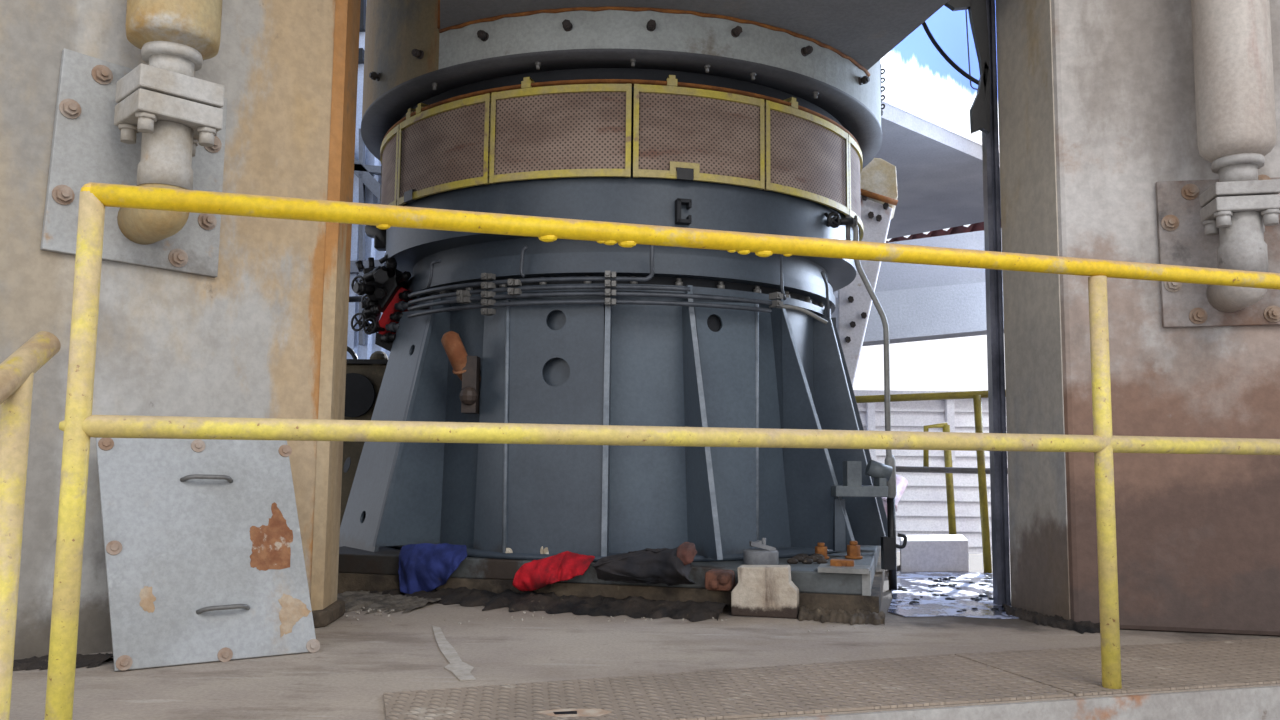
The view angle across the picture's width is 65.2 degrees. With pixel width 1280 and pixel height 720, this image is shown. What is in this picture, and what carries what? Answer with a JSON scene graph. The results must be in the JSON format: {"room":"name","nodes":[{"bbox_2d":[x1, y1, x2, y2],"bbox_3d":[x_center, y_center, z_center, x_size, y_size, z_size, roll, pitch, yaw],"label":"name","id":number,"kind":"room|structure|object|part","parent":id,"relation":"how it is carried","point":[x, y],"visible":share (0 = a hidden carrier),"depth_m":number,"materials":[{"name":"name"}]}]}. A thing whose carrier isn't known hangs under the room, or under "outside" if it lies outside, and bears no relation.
{"room":"industrial plant","nodes":[
{"label":"industrial plant","id":0,"kind":"room"},
{"bbox_2d":[349,296,362,301],"bbox_3d":[-1.948,-0.398,6.570,0.244,0.049,0.040,1,-6,0],"label":"pipe","id":1,"kind":"object","parent":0,"point":[351,298],"visible":0.23,"depth_m":6.55,"materials":[{"name":"black metal"}]},
{"bbox_2d":[347,32,389,358],"bbox_3d":[-2.794,-0.610,8.716,4.800,6.000,0.090,1,-6,0],"label":"wall","id":2,"kind":"structure","parent":0,"point":[362,352],"depth_m":8.72,"materials":[{"name":"grey metal"}]},
{"bbox_2d":[358,48,364,63],"bbox_3d":[-2.510,-2.687,8.838,0.144,0.115,0.080,1,-6,0],"label":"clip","id":3,"kind":"object","parent":2,"relation":"attached to","point":[361,50],"visible":0.21,"depth_m":8.80,"materials":[{"name":"grey metal"}]},
{"bbox_2d":[359,129,364,345],"bbox_3d":[-2.412,-1.073,8.677,0.106,1.899,0.080,1,-6,0],"label":"window mullion","id":4,"kind":"object","parent":2,"relation":"attached to","point":[361,143],"visible":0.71,"depth_m":8.67,"materials":[{"name":"grey metal"}]},
{"bbox_2d":[359,0,365,31],"bbox_3d":[-2.514,-3.155,8.885,0.158,0.468,0.080,1,-6,0],"label":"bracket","id":5,"kind":"object","parent":2,"relation":"attached to","point":[363,2],"visible":0.22,"depth_m":8.84,"materials":[{"name":"grey metal"}]},
{"bbox_2d":[350,260,383,273],"bbox_3d":[-2.400,-0.804,8.650,0.566,0.123,0.080,1,-6,0],"label":"horizontal beam","id":6,"kind":"structure","parent":2,"relation":"attached to","point":[353,268],"depth_m":8.61,"materials":[{"name":"grey metal"}]},
{"bbox_2d":[354,158,380,199],"bbox_3d":[-2.392,-1.594,8.729,0.544,0.556,0.080,1,-6,0],"label":"diagonal brace","id":7,"kind":"object","parent":2,"relation":"attached to","point":[372,184],"visible":0.29,"depth_m":8.69,"materials":[{"name":"grey metal"}]},
{"bbox_2d":[354,164,380,174],"bbox_3d":[-2.424,-1.669,8.736,0.575,0.108,0.080,1,-6,0],"label":"horizontal beam","id":8,"kind":"structure","parent":2,"relation":"attached to","point":[375,170],"depth_m":8.70,"materials":[{"name":"grey metal"}]},
{"bbox_2d":[398,543,466,593],"bbox_3d":[-0.823,0.840,3.994,0.301,0.210,0.080,-1,-6,16],"label":"rag","id":9,"kind":"object","parent":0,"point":[426,567],"visible":1,"depth_m":3.98,"materials":[{"name":"fabric"}]},
{"bbox_2d":[9,552,1279,719],"bbox_3d":[0.489,1.075,4.215,13.000,0.180,6.600,1,-6,0],"label":"floor","id":10,"kind":"structure","parent":0,"point":[347,678],"depth_m":2.86,"materials":[{"name":"concrete"}]},
{"bbox_2d":[13,653,112,670],"bbox_3d":[-1.535,0.795,2.651,0.368,0.023,0.175,3,-6,-26],"label":"bank","id":11,"kind":"object","parent":10,"relation":"on","point":[90,660],"visible":0.69,"depth_m":2.63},
{"bbox_2d":[0,0,360,659],"bbox_3d":[-2.089,-1.302,3.221,1.173,4.300,2.237,-5,-8,44],"label":"support column","id":12,"kind":"structure","parent":10,"relation":"on","point":[265,336],"depth_m":3.12,"materials":[{"name":"concrete"}]},
{"bbox_2d":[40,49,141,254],"bbox_3d":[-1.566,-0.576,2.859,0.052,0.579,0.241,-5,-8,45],"label":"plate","id":13,"kind":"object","parent":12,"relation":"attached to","point":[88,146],"depth_m":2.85,"materials":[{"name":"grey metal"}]},
{"bbox_2d":[191,98,226,191],"bbox_3d":[-1.342,-0.665,3.091,0.052,0.308,0.097,-5,-8,45],"label":"plate","id":14,"kind":"object","parent":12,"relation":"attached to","point":[207,166],"depth_m":3.10,"materials":[{"name":"grey metal"}]},
{"bbox_2d":[114,0,224,244],"bbox_3d":[-1.355,-1.458,2.952,0.294,2.228,0.248,-5,-8,45],"label":"pipe","id":15,"kind":"object","parent":14,"relation":"attached to","point":[174,110],"visible":0.8,"depth_m":2.80,"materials":[{"name":"metal"}]},
{"bbox_3d":[-1.346,-0.826,2.872,0.119,0.062,0.119,1,-6,0],"label":"rod","id":16,"kind":"part","parent":15,"relation":"part of","materials":[{"name":"grey metal"}]},
{"bbox_2d":[96,438,319,671],"bbox_3d":[-1.212,0.524,2.815,0.578,0.608,0.237,4,-7,-34],"label":"cover plate","id":17,"kind":"object","parent":10,"relation":"on","point":[204,556],"visible":0.98,"depth_m":2.80,"materials":[{"name":"metal"}]},
{"bbox_3d":[-1.240,0.341,2.870,0.144,0.026,0.040,4,-7,-34],"label":"handle","id":18,"kind":"part","parent":17,"relation":"part of","materials":[{"name":"metal"}]},
{"bbox_3d":[-1.142,0.684,2.750,0.142,0.024,0.040,4,-7,-34],"label":"handle","id":19,"kind":"part","parent":17,"relation":"part of","materials":[{"name":"metal"}]},
{"bbox_2d":[340,351,387,525],"bbox_3d":[-2.056,0.559,6.168,1.420,1.184,0.750,1,-6,0],"label":"motor","id":20,"kind":"object","parent":10,"relation":"on","point":[364,377],"visible":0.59,"depth_m":5.83,"materials":[{"name":"black metal"}]},
{"bbox_2d":[347,346,357,358],"bbox_3d":[-1.718,-0.026,5.930,0.111,0.129,0.028,1,-6,0],"label":"hose","id":21,"kind":"object","parent":20,"relation":"attached to","point":[353,354],"visible":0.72,"depth_m":5.92,"materials":[{"name":"black rubber"}]},
{"bbox_2d":[337,590,440,613],"bbox_3d":[-0.994,0.919,3.846,0.437,0.023,0.628,-1,-6,15],"label":"rubble patch","id":22,"kind":"object","parent":10,"relation":"on","point":[355,600],"visible":0.84,"depth_m":3.77,"materials":[{"name":"grey gravel"}]},
{"bbox_2d":[432,626,475,680],"bbox_3d":[-0.568,0.841,2.909,0.076,0.002,0.850,3,-6,-19],"label":"dried spill","id":23,"kind":"object","parent":10,"relation":"on","point":[460,669],"visible":1,"depth_m":2.74,"materials":[{"name":"white paint"}]},
{"bbox_2d":[505,548,512,552],"bbox_3d":[-0.533,0.778,4.035,0.040,0.044,0.058,1,-6,-7],"label":"plug","id":24,"kind":"object","parent":10,"relation":"on","point":[508,550],"visible":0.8,"depth_m":4.02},
{"bbox_2d":[540,546,548,553],"bbox_3d":[-0.372,0.768,4.013,0.063,0.064,0.061,1,-6,0],"label":"plug","id":25,"kind":"object","parent":10,"relation":"on","point":[545,551],"visible":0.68,"depth_m":3.99,"materials":[{"name":"white plastic"}]},
{"bbox_2d":[370,587,728,621],"bbox_3d":[-0.542,0.921,3.954,1.885,0.050,0.580,-2,-6,27],"label":"debris","id":26,"kind":"object","parent":10,"relation":"on","point":[634,607],"visible":0.59,"depth_m":3.69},
{"bbox_2d":[513,551,594,590],"bbox_3d":[-0.328,0.815,3.842,0.312,0.154,0.125,-1,-6,15],"label":"rag","id":27,"kind":"object","parent":10,"relation":"on","point":[533,575],"visible":1,"depth_m":3.81,"materials":[{"name":"fabric"}]},
{"bbox_2d":[337,545,885,612],"bbox_3d":[0.077,0.996,5.256,2.351,0.175,2.918,-1,-6,15],"label":"plinth","id":28,"kind":"object","parent":10,"relation":"on","point":[860,586],"visible":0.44,"depth_m":3.86,"materials":[{"name":"concrete"}]},
{"bbox_2d":[346,607,884,631],"bbox_3d":[-0.183,0.895,3.427,1.986,0.015,0.554,-1,-6,14],"label":"chips","id":29,"kind":"object","parent":10,"relation":"on","point":[369,609],"visible":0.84,"depth_m":3.51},
{"bbox_2d":[339,0,948,561],"bbox_3d":[-0.003,-0.840,4.708,2.851,3.482,3.764,1,-6,0],"label":"machine","id":30,"kind":"object","parent":10,"relation":"on","point":[750,116],"visible":0.96,"depth_m":4.16,"materials":[{"name":"paint"}]},
{"bbox_2d":[365,225,385,250],"bbox_3d":[-1.294,-0.631,5.006,0.155,0.160,0.105,-3,-7,31],"label":"switch","id":31,"kind":"object","parent":30,"relation":"attached to","point":[379,235],"visible":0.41,"depth_m":4.96,"materials":[{"name":"grey metal"}]},
{"bbox_2d":[351,254,415,351],"bbox_3d":[-1.212,-0.267,4.779,0.308,0.468,0.300,1,-6,0],"label":"valve manifold","id":32,"kind":"object","parent":30,"relation":"attached to","point":[385,288],"visible":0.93,"depth_m":4.71,"materials":[{"name":"red paint"}]},
{"bbox_3d":[-1.340,-0.450,4.787,0.049,0.054,0.032,1,-6,0],"label":"valve stem","id":33,"kind":"part","parent":32,"relation":"part of","materials":[{"name":"black metal"}]},
{"bbox_3d":[-1.286,-0.460,4.788,0.035,0.062,0.028,1,-6,0],"label":"valve stem","id":34,"kind":"part","parent":32,"relation":"part of","materials":[{"name":"black metal"}]},
{"bbox_3d":[-1.151,0.317,4.515,0.240,1.119,0.509,5,-7,-38],"label":"leg","id":35,"kind":"part","parent":30,"relation":"part of","materials":[{"name":"metal"}]},
{"bbox_3d":[-1.222,-0.859,4.819,0.052,0.384,0.609,3,-6,-21],"label":"guard panel","id":36,"kind":"part","parent":30,"relation":"part of","materials":[{"name":"metal"}]},
{"bbox_3d":[-0.869,-0.904,4.330,0.609,0.384,0.052,-4,-7,40],"label":"guard panel","id":37,"kind":"part","parent":30,"relation":"part of","materials":[{"name":"brown metal"}]},
{"bbox_2d":[441,331,480,380],"bbox_3d":[-0.741,0.027,4.331,0.126,0.280,0.311,-2,-6,21],"label":"pipe elbow","id":38,"kind":"object","parent":30,"relation":"attached to","point":[451,341],"visible":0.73,"depth_m":4.21,"materials":[{"name":"orange metal"}]},
{"bbox_2d":[459,356,480,413],"bbox_3d":[-0.720,0.104,4.241,0.080,0.240,0.140,1,-6,0],"label":"valve","id":39,"kind":"object","parent":30,"relation":"attached to","point":[469,395],"visible":1,"depth_m":4.21,"materials":[{"name":"metal"}]},
{"bbox_3d":[-0.605,0.275,4.166,0.034,1.060,0.238,5,-7,-40],"label":"plate","id":40,"kind":"part","parent":30,"relation":"part of","materials":[{"name":"metal"}]},
{"bbox_3d":[-0.344,0.262,4.056,0.436,1.036,0.047,-1,-6,13],"label":"plate","id":41,"kind":"part","parent":30,"relation":"part of","materials":[{"name":"metal"}]},
{"bbox_3d":[-0.329,-0.924,4.073,0.594,0.384,0.051,-1,-6,11],"label":"guard panel","id":42,"kind":"part","parent":30,"relation":"part of","materials":[{"name":"brown metal"}]},
{"bbox_3d":[0.250,-0.916,4.097,0.570,0.384,0.050,2,-6,-16],"label":"guard panel","id":43,"kind":"part","parent":30,"relation":"part of","materials":[{"name":"brown metal"}]},
{"bbox_3d":[0.369,0.276,4.146,0.307,1.066,0.083,3,-6,-25],"label":"plate","id":44,"kind":"part","parent":30,"relation":"part of","materials":[{"name":"metal"}]},
{"bbox_3d":[0.753,-0.881,4.395,0.607,0.384,0.052,6,-8,-44],"label":"guard panel","id":45,"kind":"part","parent":30,"relation":"part of","materials":[{"name":"metal"}]},
{"bbox_3d":[0.852,0.707,4.282,0.045,0.220,0.050,1,-6,0],"label":"bracket leg","id":46,"kind":"part","parent":30,"relation":"part of","materials":[{"name":"metal"}]},
{"bbox_3d":[1.065,-0.827,4.909,0.052,0.384,0.607,-1,-6,17],"label":"guard panel","id":47,"kind":"part","parent":30,"relation":"part of","materials":[{"name":"metal"}]},
{"bbox_2d":[838,158,897,386],"bbox_3d":[1.356,-0.344,6.035,0.383,1.662,0.634,-1,-6,11],"label":"support bracket","id":48,"kind":"object","parent":30,"relation":"attached to","point":[878,179],"visible":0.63,"depth_m":5.83,"materials":[{"name":"grey metal"}]},
{"bbox_2d":[880,64,884,115],"bbox_3d":[1.540,-1.729,6.401,0.055,0.346,0.042,-5,-8,45],"label":"hanging chain","id":49,"kind":"object","parent":30,"relation":"hanging from","point":[883,69],"visible":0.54,"depth_m":6.40,"materials":[{"name":"grey metal"}]},
{"bbox_2d":[593,547,694,585],"bbox_3d":[0.012,0.765,3.714,0.374,0.144,0.162,-1,-6,15],"label":"rag","id":50,"kind":"object","parent":10,"relation":"on","point":[648,566],"visible":0.97,"depth_m":3.69,"materials":[{"name":"fabric"}]},
{"bbox_2d":[677,542,696,564],"bbox_3d":[0.176,0.712,3.667,0.072,0.085,0.064,6,-8,-42],"label":"rag","id":51,"kind":"object","parent":50,"relation":"on","point":[686,552],"visible":1,"depth_m":3.65,"materials":[{"name":"fabric"}]},
{"bbox_2d":[44,182,1279,719],"bbox_3d":[1.124,0.426,2.504,4.630,1.384,0.045,2,-6,-16],"label":"guard railing","id":52,"kind":"object","parent":10,"relation":"on","point":[79,424],"visible":1,"depth_m":2.16,"materials":[{"name":"yellow metal"}]},
{"bbox_3d":[-1.074,0.353,1.883,0.044,1.361,0.044,1,-6,0],"label":"post","id":53,"kind":"part","parent":52,"relation":"part of","materials":[{"name":"yellow metal"}]},
{"bbox_3d":[1.126,0.211,2.525,4.630,0.047,0.044,2,-6,-16],"label":"rail","id":54,"kind":"part","parent":52,"relation":"part of","materials":[{"name":"yellow metal"}]},
{"bbox_3d":[1.134,-0.234,2.571,4.622,0.055,0.045,2,-6,-16],"label":"rail","id":55,"kind":"part","parent":52,"relation":"part of","materials":[{"name":"yellow metal"}]},
{"bbox_3d":[1.175,0.299,2.531,0.044,1.030,0.044,1,-6,0],"label":"post","id":56,"kind":"part","parent":52,"relation":"part of","materials":[{"name":"yellow metal"}]},
{"bbox_2d":[705,569,734,590],"bbox_3d":[0.293,0.811,3.681,0.100,0.070,0.119,-1,-6,15],"label":"fitting","id":57,"kind":"object","parent":10,"relation":"attached to","point":[715,579],"visible":1,"depth_m":3.64,"materials":[{"name":"brown metal"}]},
{"bbox_2d":[383,654,1073,719],"bbox_3d":[0.204,0.799,2.430,1.597,0.006,0.510,2,-6,-16],"label":"plate","id":58,"kind":"object","parent":10,"relation":"on","point":[945,679],"visible":1,"depth_m":2.38,"materials":[{"name":"beige metal"}]},
{"bbox_2d":[538,709,610,716],"bbox_3d":[-0.144,0.767,2.174,0.165,0.001,0.073,1,-6,0],"label":"handle","id":59,"kind":"object","parent":58,"relation":"on","point":[556,712],"visible":1,"depth_m":2.17,"materials":[{"name":"metal"}]},
{"bbox_2d":[731,565,798,618],"bbox_3d":[0.453,0.833,3.618,0.236,0.180,0.085,-1,-6,15],"label":"block","id":60,"kind":"object","parent":10,"relation":"on","point":[760,590],"visible":0.99,"depth_m":3.58,"materials":[{"name":"beige concrete"}]},
{"bbox_2d":[743,538,778,564],"bbox_3d":[0.472,0.745,3.902,0.136,0.100,0.136,1,-6,0],"label":"tub","id":61,"kind":"object","parent":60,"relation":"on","point":[764,554],"visible":0.94,"depth_m":3.85,"materials":[{"name":"grey metal"}]},
{"bbox_2d":[787,553,827,563],"bbox_3d":[0.666,0.799,4.009,0.180,0.034,0.206,1,-6,0],"label":"heap","id":62,"kind":"object","parent":10,"relation":"on","point":[804,558],"visible":0.94,"depth_m":3.93,"materials":[{"name":"grey gravel"}]},
{"bbox_2d":[815,542,828,558],"bbox_3d":[0.748,0.788,4.133,0.068,0.065,0.068,1,-6,0],"label":"nut","id":63,"kind":"object","parent":10,"relation":"on","point":[820,548],"visible":0.68,"depth_m":4.12,"materials":[{"name":"orange metal"}]},
{"bbox_2d":[798,605,884,624],"bbox_3d":[0.715,0.898,3.542,0.302,0.040,0.246,-1,-6,17],"label":"rubble","id":64,"kind":"object","parent":10,"relation":"on","point":[857,616],"visible":1,"depth_m":3.50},
{"bbox_2d":[830,559,853,566],"bbox_3d":[0.745,0.756,3.684,0.085,0.038,0.065,-1,-6,15],"label":"block","id":65,"kind":"object","parent":10,"relation":"on","point":[833,562],"visible":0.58,"depth_m":3.67,"materials":[{"name":"orange metal"}]},
{"bbox_2d":[845,541,862,558],"bbox_3d":[0.888,0.789,4.157,0.073,0.072,0.073,1,-6,0],"label":"nut","id":66,"kind":"object","parent":10,"relation":"on","point":[853,550],"visible":1,"depth_m":4.14,"materials":[{"name":"orange metal"}]},
{"bbox_2d":[846,215,906,589],"bbox_3d":[1.039,0.174,4.451,0.286,1.670,0.071,1,-6,0],"label":"conduit","id":67,"kind":"object","parent":10,"relation":"on","point":[888,543],"visible":0.91,"depth_m":4.41,"materials":[{"name":"metal"}]},
{"bbox_2d":[882,474,907,515],"bbox_3d":[1.423,0.838,5.774,0.321,0.352,0.129,4,-7,-33],"label":"pipe","id":68,"kind":"object","parent":10,"relation":"on","point":[901,482],"visible":0.28,"depth_m":5.78,"materials":[{"name":"white metal"}]},
{"bbox_2d":[855,389,1007,572],"bbox_3d":[1.438,0.628,5.274,1.184,0.939,0.107,-1,-6,20],"label":"railing","id":69,"kind":"object","parent":10,"relation":"on","point":[981,470],"visible":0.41,"depth_m":5.17,"materials":[{"name":"yellow metal"}]},
{"bbox_3d":[1.437,0.196,5.302,1.183,0.072,0.075,-1,-6,20],"label":"rail","id":70,"kind":"part","parent":69,"relation":"part of","materials":[{"name":"metal"}]},
{"bbox_3d":[1.433,0.580,5.282,1.172,0.037,0.105,-1,-6,20],"label":"rail","id":71,"kind":"part","parent":69,"relation":"part of","materials":[{"name":"grey metal"}]},
{"bbox_3d":[1.760,0.633,5.141,0.073,0.910,0.039,1,-6,0],"label":"post","id":72,"kind":"part","parent":69,"relation":"part of","materials":[{"name":"yellow metal"}]},
{"bbox_2d":[900,535,968,571],"bbox_3d":[1.555,1.023,5.301,0.340,0.161,0.574,-1,-6,14],"label":"concrete step","id":73,"kind":"structure","parent":10,"relation":"on","point":[921,553],"depth_m":5.11,"materials":[{"name":"white concrete"}]},
{"bbox_2d":[888,570,1018,618],"bbox_3d":[1.337,1.004,4.350,0.542,0.003,1.645,-1,-6,16],"label":"puddle","id":74,"kind":"object","parent":10,"relation":"on","point":[914,582],"visible":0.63,"depth_m":4.15,"materials":[{"name":"liquid"}]},
{"bbox_2d":[898,576,1004,611],"bbox_3d":[1.341,0.995,4.296,0.465,0.017,1.207,-1,-6,20],"label":"debris","id":75,"kind":"object","parent":74,"relation":"on","point":[951,577],"visible":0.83,"depth_m":4.28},
{"bbox_2d":[758,685,1279,719],"bbox_3d":[0.379,0.892,2.188,8.000,0.218,0.012,2,-6,-16],"label":"floor edge","id":76,"kind":"structure","parent":10,"relation":"attached to","point":[1251,703],"depth_m":2.41,"materials":[{"name":"paint"}]},
{"bbox_2d":[1002,603,1099,633],"bbox_3d":[1.431,0.912,3.570,0.187,0.032,0.589,3,-6,-22],"label":"bank","id":77,"kind":"object","parent":10,"relation":"on","point":[1037,618],"visible":0.99,"depth_m":3.46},
{"bbox_2d":[955,638,1279,695],"bbox_3d":[1.553,0.851,2.810,1.192,0.006,0.510,2,-6,-16],"label":"plate","id":78,"kind":"object","parent":10,"relation":"on","point":[1207,664],"visible":1,"depth_m":2.75,"materials":[{"name":"beige metal"}]},
{"bbox_2d":[995,0,1279,635],"bbox_3d":[2.360,-1.190,3.883,1.840,4.300,0.900,-1,-6,13],"label":"support column","id":79,"kind":"structure","parent":10,"relation":"on","point":[1097,103],"depth_m":3.49,"materials":[{"name":"grey concrete"}]},
{"bbox_2d":[944,0,989,133],"bbox_3d":[1.327,-1.223,4.088,0.198,0.608,0.030,1,-6,0],"label":"flashing","id":80,"kind":"object","parent":79,"relation":"attached to","point":[980,108],"visible":0.96,"depth_m":4.08,"materials":[{"name":"grey metal"}]},
{"bbox_2d":[982,0,1010,605],"bbox_3d":[1.446,-1.172,4.159,0.051,4.300,0.072,1,-6,0],"label":"strip","id":81,"kind":"object","parent":79,"relation":"attached to","point":[998,476],"visible":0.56,"depth_m":4.03,"materials":[{"name":"grey metal"}]},
{"bbox_2d":[1155,179,1219,267],"bbox_3d":[1.873,-0.460,3.428,0.197,0.306,0.052,-1,-6,13],"label":"plate","id":82,"kind":"object","parent":79,"relation":"attached to","point":[1184,239],"depth_m":3.43,"materials":[{"name":"grey metal"}]},
{"bbox_2d":[1191,0,1279,312],"bbox_3d":[1.967,-1.331,3.373,0.224,2.330,0.273,1,-6,0],"label":"pipe","id":83,"kind":"object","parent":82,"relation":"attached to","point":[1234,77],"visible":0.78,"depth_m":3.21,"materials":[{"name":"metal"}]},
{"bbox_3d":[1.960,-0.598,3.275,0.109,0.064,0.109,1,-6,0],"label":"rod","id":84,"kind":"part","parent":83,"relation":"part of","materials":[{"name":"grey metal"}]},
{"bbox_2d":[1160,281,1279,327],"bbox_3d":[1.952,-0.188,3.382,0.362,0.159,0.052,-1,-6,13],"label":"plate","id":85,"kind":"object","parent":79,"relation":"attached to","point":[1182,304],"depth_m":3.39,"materials":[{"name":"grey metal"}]},
{"bbox_2d":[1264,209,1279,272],"bbox_3d":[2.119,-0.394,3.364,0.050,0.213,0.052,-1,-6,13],"label":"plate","id":86,"kind":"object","parent":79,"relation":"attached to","point":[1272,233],"depth_m":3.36,"materials":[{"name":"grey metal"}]},
{"bbox_2d":[831,281,1003,345],"bbox_3d":[3.140,-0.428,7.458,3.373,0.697,0.350,1,-6,0],"label":"lintel beam","id":87,"kind":"structure","parent":0,"point":[949,311],"depth_m":7.27,"materials":[{"name":"concrete"}]},
{"bbox_2d":[833,230,1002,298],"bbox_3d":[3.339,-0.893,7.931,3.710,0.914,0.200,1,-6,0],"label":"wall panel","id":88,"kind":"object","parent":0,"point":[892,275],"visible":0.02,"depth_m":7.81,"materials":[{"name":"white metal"}]},
{"bbox_2d":[853,390,1009,553],"bbox_3d":[3.186,1.445,9.396,4.200,2.290,0.220,1,-6,0],"label":"wall","id":89,"kind":"structure","parent":0,"point":[922,506],"depth_m":9.42,"materials":[{"name":"white metal"}]},
{"bbox_2d":[886,222,983,242],"bbox_3d":[2.950,-0.881,11.876,1.341,0.900,4.646,6,-8,-42],"label":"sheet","id":90,"kind":"object","parent":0,"point":[979,226],"visible":0.06,"depth_m":10.66,"materials":[{"name":"brown metal"}]},
{"bbox_2d":[875,102,1000,238],"bbox_3d":[2.942,-1.586,9.223,2.665,0.160,5.188,0,-6,6],"label":"overhead beam","id":91,"kind":"structure","parent":0,"point":[939,171],"depth_m":8.51,"materials":[{"name":"grey concrete"}]},
{"bbox_2d":[880,5,998,137],"bbox_3d":[2.928,-3.345,8.523,4.407,3.200,0.070,6,-8,-43],"label":"sky","id":92,"kind":"structure","parent":0,"point":[916,74],"depth_m":7.82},
{"bbox_2d":[881,93,981,145],"bbox_3d":[2.957,-1.747,8.315,4.407,0.060,0.060,6,-8,-43],"label":"trim","id":93,"kind":"structure","parent":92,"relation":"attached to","point":[889,100],"depth_m":7.57,"materials":[{"name":"white metal"}]},
{"bbox_2d":[923,422,956,534],"bbox_3d":[2.439,0.976,8.146,0.260,0.936,0.059,1,-6,0],"label":"gate","id":94,"kind":"object","parent":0,"point":[946,428],"visible":0.62,"depth_m":8.13,"materials":[{"name":"yellow metal"}]},
{"bbox_3d":[2.521,0.987,8.145,0.097,0.916,0.059,1,-6,0],"label":"post","id":95,"kind":"part","parent":94,"relation":"part of","materials":[{"name":"yellow metal"}]},
{"bbox_2d":[922,22,978,84],"bbox_3d":[1.482,-1.483,4.772,0.322,0.376,0.021,1,-6,0],"label":"cable","id":96,"kind":"object","parent":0,"point":[944,55],"visible":0.93,"depth_m":4.76,"materials":[{"name":"black rubber"}]},
{"bbox_3d":[0.035,-3.467,3.964,14.000,0.200,4.800,1,-6,0],"label":"ceiling","id":97,"kind":"structure","parent":0,"visible":0},
{"bbox_2d":[965,10,976,89],"bbox_3d":[1.799,-2.570,5.484,0.080,2.257,0.008,1,-6,0],"label":"wire","id":98,"kind":"object","parent":97,"relation":"hanging from","point":[965,10],"visible":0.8,"depth_m":5.39,"materials":[{"name":"metal"}]},
{"bbox_3d":[-0.029,2.840,11.776,18.000,0.100,36.000,1,-6,0],"label":"floor","id":99,"kind":"structure","parent":0,"visible":0},
{"bbox_2d":[0,331,60,719],"bbox_3d":[-1.050,0.811,1.231,0.047,1.821,0.940,1,-6,-1],"label":"stair handrail","id":100,"kind":"object","parent":99,"relation":"on","point":[17,372],"visible":1,"depth_m":1.65,"materials":[{"name":"yellow metal"}]},
{"bbox_3d":[-1.058,0.886,1.601,0.044,1.745,0.044,1,-6,0],"label":"post","id":101,"kind":"part","parent":100,"relation":"part of","materials":[{"name":"yellow metal"}]},
{"bbox_3d":[-1.044,0.224,1.290,0.047,0.641,0.940,1,-6,-1],"label":"rail","id":102,"kind":"part","parent":100,"relation":"part of","materials":[{"name":"yellow metal"}]}
]}

